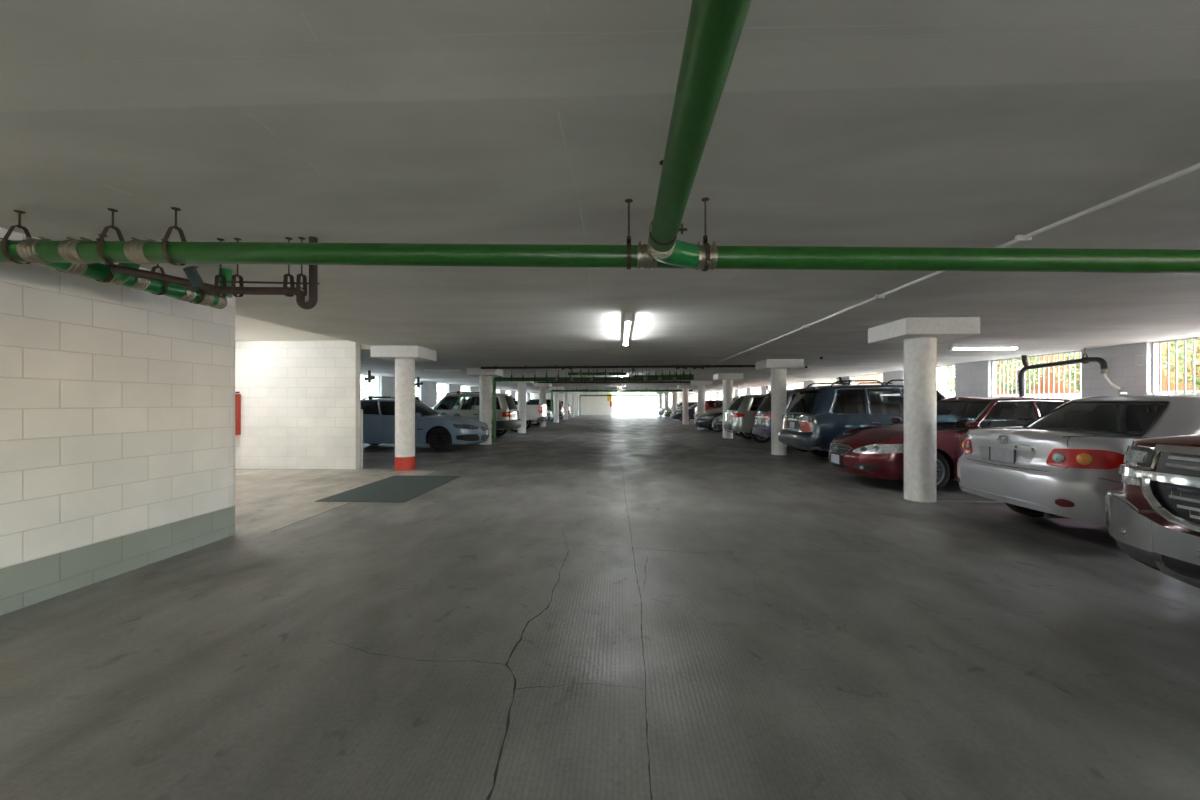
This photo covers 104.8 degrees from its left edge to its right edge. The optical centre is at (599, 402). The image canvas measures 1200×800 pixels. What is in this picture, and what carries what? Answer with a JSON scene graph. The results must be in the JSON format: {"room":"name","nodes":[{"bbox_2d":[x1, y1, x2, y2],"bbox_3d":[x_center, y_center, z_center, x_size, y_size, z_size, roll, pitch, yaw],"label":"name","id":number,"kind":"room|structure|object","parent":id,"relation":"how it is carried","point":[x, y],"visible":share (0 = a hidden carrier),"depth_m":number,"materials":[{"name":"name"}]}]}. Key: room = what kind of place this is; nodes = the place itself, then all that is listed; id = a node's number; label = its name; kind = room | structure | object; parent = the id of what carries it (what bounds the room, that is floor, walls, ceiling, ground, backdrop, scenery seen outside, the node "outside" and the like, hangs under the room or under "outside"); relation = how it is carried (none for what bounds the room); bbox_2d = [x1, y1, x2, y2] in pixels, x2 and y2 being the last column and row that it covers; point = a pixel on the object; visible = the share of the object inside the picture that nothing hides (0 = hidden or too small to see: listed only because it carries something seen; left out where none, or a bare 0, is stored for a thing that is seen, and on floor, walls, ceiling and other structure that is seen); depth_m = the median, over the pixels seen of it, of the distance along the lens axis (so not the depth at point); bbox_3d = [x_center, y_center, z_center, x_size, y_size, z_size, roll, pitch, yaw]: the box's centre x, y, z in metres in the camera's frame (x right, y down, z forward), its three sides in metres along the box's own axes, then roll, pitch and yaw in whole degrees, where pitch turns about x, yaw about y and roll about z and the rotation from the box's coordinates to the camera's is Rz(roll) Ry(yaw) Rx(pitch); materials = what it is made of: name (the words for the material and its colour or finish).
{"room":"parking garage","nodes":[
{"label":"parking garage","id":0,"kind":"room"},
{"bbox_2d":[0,227,234,614],"bbox_3d":[-4.214,0.117,-1.479,0.420,2.475,12.700,0,0,2],"label":"wall","id":1,"kind":"structure","parent":0,"point":[117,402],"depth_m":3.51,"materials":[{"name":"white brick"}]},
{"bbox_2d":[235,315,347,340],"bbox_3d":[-7.344,-1.280,0.910,5.050,0.010,17.220,0,0,2],"label":"ceiling","id":2,"kind":"structure","parent":0,"point":[246,329],"depth_m":8.47,"materials":[{"name":"white paint"}]},
{"bbox_2d":[235,341,360,468],"bbox_3d":[-7.249,0.040,9.614,4.530,2.630,0.180,0,0,2],"label":"wall","id":3,"kind":"structure","parent":0,"point":[301,400],"depth_m":9.48,"materials":[{"name":"white brick"}]},
{"bbox_2d":[235,392,240,434],"bbox_3d":[-7.694,0.211,9.441,0.674,0.888,0.202,0,0,2],"label":"fire extinguisher","id":4,"kind":"object","parent":3,"relation":"attached to","point":[237,396],"visible":0.18,"depth_m":9.45,"materials":[{"name":"red metal"}]},
{"bbox_2d":[361,409,362,467],"bbox_3d":[-4.957,0.745,9.618,0.030,1.220,0.025,0,0,2],"label":"trim","id":5,"kind":"structure","parent":3,"relation":"attached to","point":[361,409],"depth_m":9.61,"materials":[{"name":"white"}]},
{"bbox_2d":[380,376,530,406],"bbox_3d":[-8.739,0.117,31.082,0.200,2.475,42.600,0,0,2],"label":"wall","id":6,"kind":"structure","parent":0,"point":[428,390],"depth_m":24.05,"materials":[{"name":"white paint"}]},
{"bbox_2d":[361,374,379,398],"bbox_3d":[-9.258,-0.442,18.368,0.030,1.353,1.850,0,0,2],"label":"window","id":7,"kind":"structure","parent":6,"relation":"in","point":[378,377],"depth_m":18.68,"materials":[{"name":"white paint"}]},
{"bbox_2d":[437,383,447,402],"bbox_3d":[-8.944,-0.442,26.061,0.030,1.353,1.850,0,0,2],"label":"window","id":8,"kind":"structure","parent":6,"relation":"in","point":[438,384],"depth_m":25.76,"materials":[{"name":"white glass"}]},
{"bbox_2d":[531,393,611,414],"bbox_3d":[-3.194,0.117,52.299,9.150,2.475,0.250,0,0,2],"label":"wall","id":9,"kind":"structure","parent":0,"point":[590,405],"depth_m":52.08,"materials":[{"name":"white paint"}]},
{"bbox_2d":[0,415,1199,799],"bbox_3d":[0.793,1.454,21.886,20.000,0.203,60.200,0,0,2],"label":"floor","id":10,"kind":"structure","parent":0,"point":[985,650],"depth_m":2.57,"materials":[{"name":"concrete"}]},
{"bbox_2d":[315,475,460,502],"bbox_3d":[-3.239,1.351,7.438,1.260,0.008,2.260,0,0,2],"label":"floor mat","id":11,"kind":"object","parent":10,"relation":"on","point":[396,488],"visible":1,"depth_m":7.20,"materials":[{"name":"grey rubber"}]},
{"bbox_2d":[371,345,435,469],"bbox_3d":[-3.997,0.117,9.471,0.940,2.475,0.940,0,0,2],"label":"concrete column","id":12,"kind":"structure","parent":10,"relation":"on","point":[404,357],"depth_m":9.30,"materials":[{"name":"paint"}]},
{"bbox_2d":[361,396,488,450],"bbox_3d":[-5.801,0.576,13.968,4.830,1.559,2.064,0,0,2],"label":"sedan","id":13,"kind":"object","parent":10,"relation":"on","point":[441,430],"visible":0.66,"depth_m":13.11,"materials":[{"name":"paint"}]},
{"bbox_2d":[456,434,478,440],"bbox_3d":[-3.743,0.985,13.144,0.668,0.204,0.169,0,0,-32],"label":"grille","id":14,"kind":"object","parent":13,"relation":"attached to","point":[459,437],"depth_m":13.06,"materials":[{"name":"black plastic"}]},
{"bbox_2d":[433,391,520,437],"bbox_3d":[-5.460,0.450,18.238,4.538,1.810,2.097,0,0,2],"label":"utility vehicle","id":15,"kind":"object","parent":10,"relation":"on","point":[506,409],"visible":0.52,"depth_m":17.50,"materials":[{"name":"paint"}]},
{"bbox_2d":[502,412,511,416],"bbox_3d":[-3.482,0.430,17.420,0.162,0.214,0.464,0,0,37],"label":"tail light","id":16,"kind":"object","parent":15,"relation":"attached to","point":[504,414],"depth_m":17.31,"materials":[{"name":"red plastic"}]},
{"bbox_2d":[467,368,502,444],"bbox_3d":[-3.764,0.117,15.186,0.940,2.475,0.940,0,0,2],"label":"concrete column","id":17,"kind":"structure","parent":10,"relation":"on","point":[485,375],"depth_m":15.01,"materials":[{"name":"paint"}]},
{"bbox_2d":[431,397,548,431],"bbox_3d":[-5.388,0.450,22.538,5.651,1.810,2.223,0,0,2],"label":"pickup truck","id":18,"kind":"object","parent":10,"relation":"on","point":[533,411],"visible":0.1,"depth_m":21.56,"materials":[{"name":"paint"}]},
{"bbox_2d":[509,381,533,432],"bbox_3d":[-3.530,0.117,20.901,0.940,2.475,0.940,0,0,2],"label":"concrete column","id":19,"kind":"structure","parent":10,"relation":"on","point":[521,385],"depth_m":20.73,"materials":[{"name":"paint"}]},
{"bbox_2d":[515,400,552,424],"bbox_3d":[-5.064,0.598,28.830,4.229,1.515,2.060,0,0,2],"label":"hatchback","id":20,"kind":"object","parent":10,"relation":"on","point":[549,412],"visible":0.13,"depth_m":28.20,"materials":[{"name":"paint"}]},
{"bbox_2d":[533,383,551,426],"bbox_3d":[-3.297,0.117,26.617,0.940,2.475,0.940,0,0,2],"label":"concrete column","id":21,"kind":"structure","parent":10,"relation":"on","point":[542,387],"depth_m":26.44,"materials":[{"name":"paint"}]},
{"bbox_2d":[526,399,564,421],"bbox_3d":[-4.902,0.527,34.729,4.529,1.655,2.136,0,0,2],"label":"utility vehicle","id":22,"kind":"object","parent":10,"relation":"on","point":[530,401],"visible":0.18,"depth_m":33.94,"materials":[{"name":"paint"}]},
{"bbox_2d":[549,387,563,421],"bbox_3d":[-3.064,0.117,32.332,0.940,2.475,0.940,0,0,2],"label":"concrete column","id":23,"kind":"structure","parent":10,"relation":"on","point":[555,394],"depth_m":32.17,"materials":[{"name":"paint"}]},
{"bbox_2d":[559,401,571,418],"bbox_3d":[-4.665,0.583,40.524,4.329,1.545,2.079,0,0,2],"label":"hatchback","id":24,"kind":"object","parent":10,"relation":"on","point":[569,406],"visible":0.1,"depth_m":39.73,"materials":[{"name":"paint"}]},
{"bbox_2d":[563,389,571,419],"bbox_3d":[-2.830,0.117,38.047,0.940,2.475,0.940,0,0,2],"label":"concrete column","id":25,"kind":"structure","parent":10,"relation":"on","point":[565,394],"depth_m":37.87,"materials":[{"name":"paint"}]},
{"bbox_2d":[568,392,577,416],"bbox_3d":[-2.597,0.117,43.762,0.940,2.475,0.940,0,0,2],"label":"concrete column","id":26,"kind":"structure","parent":10,"relation":"on","point":[571,393],"depth_m":43.60,"materials":[{"name":"paint"}]},
{"bbox_2d":[575,392,582,415],"bbox_3d":[-2.364,0.117,49.478,0.940,2.475,0.940,0,0,2],"label":"concrete column","id":27,"kind":"structure","parent":10,"relation":"on","point":[579,393],"depth_m":49.30,"materials":[{"name":"paint"}]},
{"bbox_2d":[331,489,878,799],"bbox_3d":[0.597,1.354,5.814,4.026,0.001,8.549,0,0,2],"label":"crack","id":28,"kind":"object","parent":10,"relation":"on","point":[508,716],"depth_m":2.23,"materials":[{"name":"grey concrete"}]},
{"bbox_2d":[656,392,664,416],"bbox_3d":[6.121,0.117,46.489,0.940,2.475,0.940,0,0,2],"label":"concrete column","id":29,"kind":"structure","parent":10,"relation":"on","point":[659,393],"depth_m":46.31,"materials":[{"name":"paint"}]},
{"bbox_2d":[661,392,671,417],"bbox_3d":[5.888,0.117,40.774,0.940,2.475,0.940,0,0,2],"label":"concrete column","id":30,"kind":"structure","parent":10,"relation":"on","point":[666,393],"depth_m":40.59,"materials":[{"name":"paint"}]},
{"bbox_2d":[657,402,681,414],"bbox_3d":[7.925,0.625,44.915,4.630,1.460,2.047,0,0,2],"label":"sedan","id":31,"kind":"object","parent":10,"relation":"on","point":[661,411],"visible":0.26,"depth_m":44.26,"materials":[{"name":"paint"}]},
{"bbox_2d":[668,388,681,420],"bbox_3d":[5.655,0.117,35.059,0.940,2.475,0.940,0,0,2],"label":"concrete column","id":32,"kind":"structure","parent":10,"relation":"on","point":[674,394],"depth_m":34.90,"materials":[{"name":"paint"}]},
{"bbox_2d":[664,402,697,416],"bbox_3d":[7.808,0.625,39.615,4.630,1.460,2.047,0,0,2],"label":"sedan","id":33,"kind":"object","parent":10,"relation":"on","point":[667,413],"visible":0.2,"depth_m":38.98,"materials":[{"name":"paint"}]},
{"bbox_2d":[670,403,697,420],"bbox_3d":[7.460,0.625,33.525,4.630,1.460,2.047,0,0,2],"label":"sedan","id":34,"kind":"object","parent":10,"relation":"on","point":[677,414],"visible":0.28,"depth_m":32.80,"materials":[{"name":"paint"}]},
{"bbox_2d":[677,385,693,423],"bbox_3d":[5.421,0.117,29.343,0.940,2.475,0.940,0,0,2],"label":"concrete column","id":35,"kind":"structure","parent":10,"relation":"on","point":[684,388],"depth_m":29.17,"materials":[{"name":"paint"}]},
{"bbox_2d":[691,381,712,429],"bbox_3d":[5.188,0.117,23.628,0.940,2.475,0.940,0,0,2],"label":"concrete column","id":36,"kind":"structure","parent":10,"relation":"on","point":[701,385],"depth_m":23.45,"materials":[{"name":"paint"}]},
{"bbox_2d":[693,400,722,417],"bbox_3d":[7.925,0.583,28.300,4.229,1.545,2.079,0,0,2],"label":"hatchback","id":37,"kind":"object","parent":10,"relation":"on","point":[709,404],"visible":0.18,"depth_m":27.61,"materials":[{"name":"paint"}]},
{"bbox_2d":[694,408,722,431],"bbox_3d":[6.899,0.625,22.238,4.630,1.460,2.066,0,0,2],"label":"sedan","id":38,"kind":"object","parent":10,"relation":"on","point":[705,420],"visible":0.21,"depth_m":21.59,"materials":[{"name":"paint"}]},
{"bbox_2d":[705,397,734,411],"bbox_3d":[7.771,0.508,25.204,4.779,1.695,2.194,0,0,2],"label":"utility vehicle","id":39,"kind":"object","parent":10,"relation":"on","point":[711,409],"visible":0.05,"depth_m":24.71,"materials":[{"name":"paint"}]},
{"bbox_2d":[712,414,740,435],"bbox_3d":[7.136,0.630,19.476,4.730,1.450,2.066,0,0,2],"label":"sedan","id":40,"kind":"object","parent":10,"relation":"on","point":[717,424],"visible":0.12,"depth_m":19.09,"materials":[{"name":"paint"}]},
{"bbox_2d":[713,373,742,437],"bbox_3d":[4.955,0.117,17.913,0.940,2.475,0.940,0,0,2],"label":"concrete column","id":41,"kind":"structure","parent":10,"relation":"on","point":[727,378],"depth_m":17.73,"materials":[{"name":"paint"}]},
{"bbox_2d":[723,394,769,442],"bbox_3d":[6.822,0.517,16.435,4.608,1.675,2.135,0,0,2],"label":"utility vehicle","id":42,"kind":"object","parent":10,"relation":"on","point":[739,416],"visible":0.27,"depth_m":15.73,"materials":[{"name":"paint"}]},
{"bbox_2d":[732,413,744,417],"bbox_3d":[4.679,0.420,15.850,0.201,0.174,0.638,0,0,-26],"label":"tail light","id":43,"kind":"object","parent":42,"relation":"attached to","point":[734,415],"depth_m":15.65,"materials":[{"name":"red plastic"}]},
{"bbox_2d":[756,359,803,454],"bbox_3d":[4.721,0.117,12.198,0.940,2.475,0.940,0,0,2],"label":"concrete column","id":44,"kind":"structure","parent":10,"relation":"on","point":[778,367],"depth_m":12.03,"materials":[{"name":"paint"}]},
{"bbox_2d":[752,390,809,451],"bbox_3d":[7.163,0.451,13.669,4.950,1.809,2.211,0,0,2],"label":"minivan","id":45,"kind":"object","parent":10,"relation":"on","point":[762,416],"visible":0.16,"depth_m":13.45,"materials":[{"name":"paint"}]},
{"bbox_2d":[763,414,770,419],"bbox_3d":[4.899,0.399,13.049,0.340,0.174,0.826,0,0,-37],"label":"tail light","id":46,"kind":"object","parent":45,"relation":"attached to","point":[765,416],"depth_m":13.18,"materials":[{"name":"red plastic"}]},
{"bbox_2d":[778,379,973,456],"bbox_3d":[6.798,0.421,10.712,4.840,1.868,2.246,0,0,2],"label":"utility vehicle","id":47,"kind":"object","parent":10,"relation":"on","point":[816,415],"visible":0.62,"depth_m":9.94,"materials":[{"name":"paint"}]},
{"bbox_2d":[782,413,787,428],"bbox_3d":[4.609,0.446,11.465,0.180,0.385,0.595,0,0,2],"label":"tail light","id":48,"kind":"object","parent":47,"relation":"on","point":[784,417],"depth_m":11.32,"materials":[{"name":"red"}]},
{"bbox_2d":[799,415,816,431],"bbox_3d":[4.541,0.446,10.136,0.105,0.385,0.610,0,0,-10],"label":"tail light","id":49,"kind":"object","parent":47,"relation":"on","point":[807,423],"depth_m":10.03,"materials":[{"name":"red plastic"}]},
{"bbox_2d":[891,417,901,423],"bbox_3d":[5.577,0.343,8.651,0.150,0.155,0.278,0,0,2],"label":"mirror","id":50,"kind":"object","parent":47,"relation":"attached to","point":[894,420],"depth_m":8.62,"materials":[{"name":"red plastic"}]},
{"bbox_2d":[868,317,979,501],"bbox_3d":[4.488,0.117,6.482,0.940,2.475,0.940,0,0,2],"label":"concrete column","id":51,"kind":"structure","parent":10,"relation":"on","point":[920,336],"depth_m":6.31,"materials":[{"name":"paint"}]},
{"bbox_2d":[828,396,1069,490],"bbox_3d":[6.388,0.618,7.728,4.828,1.475,2.070,0,0,2],"label":"sedan","id":52,"kind":"object","parent":10,"relation":"on","point":[876,451],"visible":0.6,"depth_m":7.29,"materials":[{"name":"paint"}]},
{"bbox_2d":[830,443,852,454],"bbox_3d":[4.046,0.784,7.822,0.122,0.201,0.736,0,0,2],"label":"grille","id":53,"kind":"object","parent":52,"relation":"attached to","point":[835,448],"depth_m":7.70,"materials":[{"name":"silver metal"}]},
{"bbox_2d":[852,464,878,469],"bbox_3d":[4.148,1.005,7.236,0.056,0.092,0.411,0,0,-33],"label":"grille","id":54,"kind":"object","parent":52,"relation":"attached to","point":[854,466],"depth_m":7.20,"materials":[{"name":"black plastic"}]},
{"bbox_2d":[964,421,980,429],"bbox_3d":[5.505,0.343,6.870,0.150,0.155,0.278,0,0,2],"label":"mirror","id":55,"kind":"object","parent":52,"relation":"attached to","point":[971,424],"depth_m":6.77,"materials":[{"name":"red plastic"}]},
{"bbox_2d":[957,391,1199,525],"bbox_3d":[6.417,0.618,4.762,4.545,1.475,2.021,0,0,2],"label":"sedan","id":56,"kind":"object","parent":10,"relation":"on","point":[1064,462],"visible":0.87,"depth_m":4.47,"materials":[{"name":"paint"}]},
{"bbox_2d":[962,437,972,453],"bbox_3d":[4.477,0.503,5.500,0.393,0.184,0.403,0,0,2],"label":"tail light","id":57,"kind":"object","parent":56,"relation":"attached to","point":[967,445],"depth_m":5.40,"materials":[{"name":"red plastic"}]},
{"bbox_2d":[1046,448,1125,468],"bbox_3d":[4.383,0.503,4.148,0.157,0.184,0.553,0,0,-42],"label":"tail light","id":58,"kind":"object","parent":56,"relation":"attached to","point":[1056,458],"depth_m":4.12,"materials":[{"name":"red plastic"}]},
{"bbox_2d":[1105,434,1199,587],"bbox_3d":[6.018,0.425,1.856,5.932,1.860,2.416,0,0,2],"label":"car","id":59,"kind":"object","parent":10,"relation":"on","point":[1154,519],"visible":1,"depth_m":2.60,"materials":[{"name":"paint"}]},
{"bbox_2d":[1105,495,1107,525],"bbox_3d":[3.282,0.698,2.991,0.083,0.201,0.015,0,0,-37],"label":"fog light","id":60,"kind":"object","parent":59,"relation":"on","point":[1106,510],"depth_m":2.97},
{"bbox_2d":[1121,474,1139,485],"bbox_3d":[3.393,0.477,2.887,0.552,0.056,0.171,0,0,-30],"label":"lamp","id":61,"kind":"object","parent":59,"relation":"on","point":[1127,479],"depth_m":2.81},
{"bbox_2d":[1136,443,1199,446],"bbox_3d":[3.860,0.168,1.944,1.396,0.218,1.682,0,0,2],"label":"hood","id":62,"kind":"object","parent":59,"relation":"attached to","point":[1138,444],"depth_m":2.61,"materials":[{"name":"paint"}]},
{"bbox_2d":[1140,444,1199,533],"bbox_3d":[3.156,0.459,1.973,0.164,0.449,1.450,0,0,2],"label":"grille","id":63,"kind":"object","parent":59,"relation":"attached to","point":[1170,482],"depth_m":2.55,"materials":[{"name":"silver metal"}]},
{"bbox_2d":[0,0,1199,392],"bbox_3d":[0.798,-1.345,22.011,20.300,0.450,60.450,0,0,2],"label":"ceiling","id":64,"kind":"structure","parent":0,"point":[1003,123],"depth_m":2.13,"materials":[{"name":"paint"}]},
{"bbox_2d":[39,234,232,308],"bbox_3d":[-3.244,-0.963,3.388,0.335,0.314,1.367,0,0,-3],"label":"drain pipe","id":65,"kind":"object","parent":64,"relation":"hanging from","point":[101,272],"visible":0.69,"depth_m":3.35,"materials":[{"name":"green metal"}]},
{"bbox_2d":[110,236,319,309],"bbox_3d":[-2.500,-0.877,3.112,1.136,0.486,0.302,0,0,-15],"label":"pipe","id":66,"kind":"object","parent":64,"relation":"hanging from","point":[194,280],"visible":0.99,"depth_m":3.11,"materials":[{"name":"brown metal"}]},
{"bbox_2d":[364,370,374,382],"bbox_3d":[-7.941,-0.912,15.937,0.348,0.415,0.120,0,0,2],"label":"valve","id":67,"kind":"object","parent":64,"relation":"hanging from","point":[369,378],"visible":1,"depth_m":15.89,"materials":[{"name":"black metal"}]},
{"bbox_2d":[415,377,422,386],"bbox_3d":[-7.782,-0.897,19.834,0.348,0.445,0.120,0,0,2],"label":"valve","id":68,"kind":"object","parent":64,"relation":"hanging from","point":[418,383],"visible":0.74,"depth_m":19.79,"materials":[{"name":"black metal"}]},
{"bbox_2d":[423,369,460,372],"bbox_3d":[-5.275,-1.065,15.428,1.260,0.110,0.140,0,0,2],"label":"strip light","id":69,"kind":"object","parent":64,"relation":"attached to","point":[424,370],"visible":1,"depth_m":15.38,"materials":[{"name":"white plastic"}]},
{"bbox_2d":[492,370,634,441],"bbox_3d":[-1.245,0.107,15.664,4.865,2.455,0.174,0,0,2],"label":"drain pipe","id":70,"kind":"object","parent":64,"relation":"hanging from","point":[496,379],"visible":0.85,"depth_m":15.66,"materials":[{"name":"green paint"}]},
{"bbox_2d":[568,369,625,375],"bbox_3d":[-0.096,-1.017,15.417,1.950,0.206,0.144,0,0,2],"label":"drain pipe","id":71,"kind":"object","parent":64,"relation":"hanging from","point":[572,373],"visible":1,"depth_m":15.38,"materials":[{"name":"black metal"}]},
{"bbox_2d":[0,197,1199,273],"bbox_3d":[1.250,-0.868,2.420,10.103,0.504,0.348,0,0,2],"label":"drain pipe","id":72,"kind":"object","parent":64,"relation":"hanging from","point":[685,255],"visible":0.93,"depth_m":2.52,"materials":[{"name":"green paint"}]},
{"bbox_2d":[538,372,689,382],"bbox_3d":[0.494,-0.922,16.994,5.600,0.396,0.104,0,0,2],"label":"pipe","id":73,"kind":"object","parent":64,"relation":"hanging from","point":[680,381],"visible":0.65,"depth_m":16.96,"materials":[{"name":"brown metal"}]},
{"bbox_2d":[481,364,754,368],"bbox_3d":[0.480,-1.060,13.592,8.050,0.119,0.114,0,0,2],"label":"pipe","id":74,"kind":"object","parent":64,"relation":"hanging from","point":[739,365],"visible":0.94,"depth_m":13.56,"materials":[{"name":"brown metal"}]},
{"bbox_2d":[551,388,692,421],"bbox_3d":[1.454,0.107,31.567,9.670,2.455,0.184,0,0,2],"label":"drain pipe","id":75,"kind":"object","parent":64,"relation":"hanging from","point":[566,390],"visible":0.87,"depth_m":31.55,"materials":[{"name":"green metal"}]},
{"bbox_2d":[579,392,669,415],"bbox_3d":[2.502,0.107,47.437,9.270,2.455,0.184,0,0,2],"label":"drain pipe","id":76,"kind":"object","parent":64,"relation":"hanging from","point":[641,392],"visible":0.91,"depth_m":47.46,"materials":[{"name":"metal"}]},
{"bbox_2d":[623,313,632,345],"bbox_3d":[0.403,-1.065,6.939,0.100,0.110,2.480,0,0,2],"label":"strip light","id":77,"kind":"object","parent":64,"relation":"attached to","point":[628,316],"visible":1,"depth_m":6.39,"materials":[{"name":"white plastic"}]},
{"bbox_2d":[633,370,693,381],"bbox_3d":[2.147,-0.928,15.826,2.104,0.384,0.244,0,0,2],"label":"drain pipe","id":78,"kind":"object","parent":64,"relation":"hanging from","point":[683,376],"visible":1,"depth_m":15.74,"materials":[{"name":"metal"}]},
{"bbox_2d":[647,0,751,258],"bbox_3d":[0.252,-0.923,0.370,0.198,0.393,3.966,0,0,2],"label":"drain pipe","id":79,"kind":"object","parent":64,"relation":"hanging from","point":[714,29],"visible":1,"depth_m":1.23,"materials":[{"name":"green paint"}]},
{"bbox_2d":[768,375,800,377],"bbox_3d":[7.469,-1.065,18.711,1.260,0.110,0.140,0,0,2],"label":"strip light","id":80,"kind":"object","parent":64,"relation":"attached to","point":[769,376],"visible":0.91,"depth_m":18.63,"materials":[{"name":"white plastic"}]},
{"bbox_2d":[711,163,1199,365],"bbox_3d":[2.814,-1.103,2.737,0.090,0.034,21.500,0,0,2],"label":"conduit","id":81,"kind":"object","parent":64,"relation":"attached to","point":[1027,237],"visible":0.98,"depth_m":2.87,"materials":[{"name":"white metal"}]},
{"bbox_2d":[948,344,1019,349],"bbox_3d":[7.315,-1.065,8.809,1.260,0.110,0.140,0,0,2],"label":"strip light","id":82,"kind":"object","parent":64,"relation":"attached to","point":[952,346],"visible":1,"depth_m":8.76,"materials":[{"name":"white plastic"}]},
{"bbox_2d":[677,393,707,402],"bbox_3d":[10.219,0.117,51.751,3.600,2.475,0.250,0,0,2],"label":"window","id":83,"kind":"structure","parent":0,"point":[692,397],"depth_m":51.63,"materials":[{"name":"white glass"}]},
{"bbox_2d":[709,342,1157,399],"bbox_3d":[10.689,0.117,21.582,0.200,2.475,60.000,0,0,2],"label":"wall","id":84,"kind":"structure","parent":0,"point":[1130,365],"depth_m":9.33,"materials":[{"name":"white paint"}]},
{"bbox_2d":[752,387,759,394],"bbox_3d":[11.147,-0.442,32.798,0.030,1.353,2.450,0,0,2],"label":"window","id":85,"kind":"structure","parent":84,"relation":"in","point":[756,390],"depth_m":32.91,"materials":[{"name":"white paint"}]},
{"bbox_2d":[788,382,803,389],"bbox_3d":[10.849,-0.442,25.504,0.030,1.353,2.450,0,0,2],"label":"window","id":86,"kind":"structure","parent":84,"relation":"in","point":[796,384],"depth_m":25.63,"materials":[{"name":"white paint"}]},
{"bbox_2d":[815,378,835,385],"bbox_3d":[10.700,-0.442,21.857,0.030,1.353,2.450,0,0,2],"label":"window","id":87,"kind":"structure","parent":84,"relation":"in","point":[828,380],"depth_m":22.23,"materials":[{"name":"white paint"}]},
{"bbox_2d":[852,373,882,384],"bbox_3d":[10.552,-0.442,18.210,0.030,1.353,2.450,0,0,2],"label":"window","id":88,"kind":"structure","parent":84,"relation":"in","point":[877,373],"depth_m":18.21,"materials":[{"name":"white paint"}]},
{"bbox_2d":[937,365,954,397],"bbox_3d":[10.403,-0.442,14.563,0.030,1.353,2.450,0,0,2],"label":"window","id":89,"kind":"structure","parent":84,"relation":"in","point":[947,365],"depth_m":13.82,"materials":[{"name":"white paint"}]},
{"bbox_2d":[992,350,1080,398],"bbox_3d":[10.254,-0.442,10.916,0.030,1.353,2.450,0,0,2],"label":"window","id":90,"kind":"structure","parent":84,"relation":"in","point":[1074,352],"depth_m":10.92,"materials":[{"name":"white paint"}]},
{"bbox_2d":[1018,348,1120,395],"bbox_3d":[9.989,-0.383,9.955,0.293,1.486,2.030,0,0,2],"label":"pipe","id":91,"kind":"object","parent":84,"relation":"attached to","point":[1104,369],"visible":0.98,"depth_m":9.81,"materials":[{"name":"black plastic"}]},
{"bbox_2d":[1102,374,1120,390],"bbox_3d":[9.968,-0.419,9.002,0.264,0.357,0.074,0,0,22],"label":"pipe","id":92,"kind":"object","parent":91,"relation":"attached to","point":[1105,378],"depth_m":8.99,"materials":[{"name":"white"}]},
{"bbox_2d":[1152,337,1199,392],"bbox_3d":[10.105,-0.442,7.269,0.030,1.353,2.450,0,0,2],"label":"window","id":93,"kind":"structure","parent":84,"relation":"in","point":[1193,338],"depth_m":8.13,"materials":[{"name":"white paint"}]},
{"label":"outside","id":94,"kind":"structure","parent":0,"visible":0},
{"bbox_2d":[612,391,1191,414],"bbox_3d":[3.620,0.780,27.375,85.000,2.050,95.000,0,0,2],"label":"ground","id":95,"kind":"structure","parent":94,"point":[1061,394],"depth_m":12.38,"materials":[{"name":"white"}]},
{"bbox_2d":[361,375,376,398],"bbox_3d":[-10.730,-0.307,20.976,1.900,3.326,2.478,0,0,2],"label":"shrub","id":96,"kind":"object","parent":95,"relation":"on","point":[361,375],"visible":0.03,"depth_m":21.38,"materials":[{"name":"green plant"}]},
{"bbox_2d":[612,390,733,412],"bbox_3d":[3.574,-0.720,63.032,30.000,4.250,0.350,0,0,2],"label":"wall","id":97,"kind":"structure","parent":95,"relation":"on","point":[620,404],"depth_m":62.84,"materials":[{"name":"white paint"}]},
{"bbox_2d":[790,374,882,389],"bbox_3d":[13.886,-0.860,30.514,0.060,1.230,18.110,0,0,2],"label":"wooden fence","id":98,"kind":"object","parent":95,"relation":"on","point":[799,384],"visible":0.02,"depth_m":24.62,"materials":[{"name":"orange wood"}]},
{"bbox_2d":[937,366,951,395],"bbox_3d":[14.753,-0.955,19.381,1.645,4.622,2.365,0,0,2],"label":"shrub","id":99,"kind":"object","parent":95,"relation":"on","point":[950,366],"visible":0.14,"depth_m":19.46,"materials":[{"name":"green plant"}]},
{"bbox_2d":[942,366,954,393],"bbox_3d":[12.652,-0.154,16.093,1.041,3.020,1.704,0,0,2],"label":"shrub","id":100,"kind":"object","parent":95,"relation":"on","point":[948,366],"visible":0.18,"depth_m":16.34,"materials":[{"name":"green plant"}]},
{"bbox_2d":[997,357,1047,394],"bbox_3d":[12.553,-0.143,13.901,1.054,2.998,1.645,0,0,2],"label":"shrub","id":101,"kind":"object","parent":95,"relation":"on","point":[1031,358],"visible":0.47,"depth_m":13.81,"materials":[{"name":"green plant"}]},
{"bbox_2d":[1049,352,1079,392],"bbox_3d":[12.502,-0.163,11.848,1.056,3.038,1.624,0,0,2],"label":"shrub","id":102,"kind":"object","parent":95,"relation":"on","point":[1077,353],"visible":0.12,"depth_m":12.10,"materials":[{"name":"green plant"}]},
{"bbox_2d":[997,339,1199,394],"bbox_3d":[13.060,-0.860,10.276,0.060,1.230,12.600,0,0,2],"label":"wooden fence","id":103,"kind":"object","parent":95,"relation":"on","point":[1163,345],"visible":0.02,"depth_m":13.02,"materials":[{"name":"orange wood"}]},
{"bbox_2d":[1158,339,1199,389],"bbox_3d":[12.373,-0.160,9.400,1.014,3.031,1.602,0,0,2],"label":"shrub","id":104,"kind":"object","parent":95,"relation":"on","point":[1180,343],"visible":0.58,"depth_m":9.68,"materials":[{"name":"green plant"}]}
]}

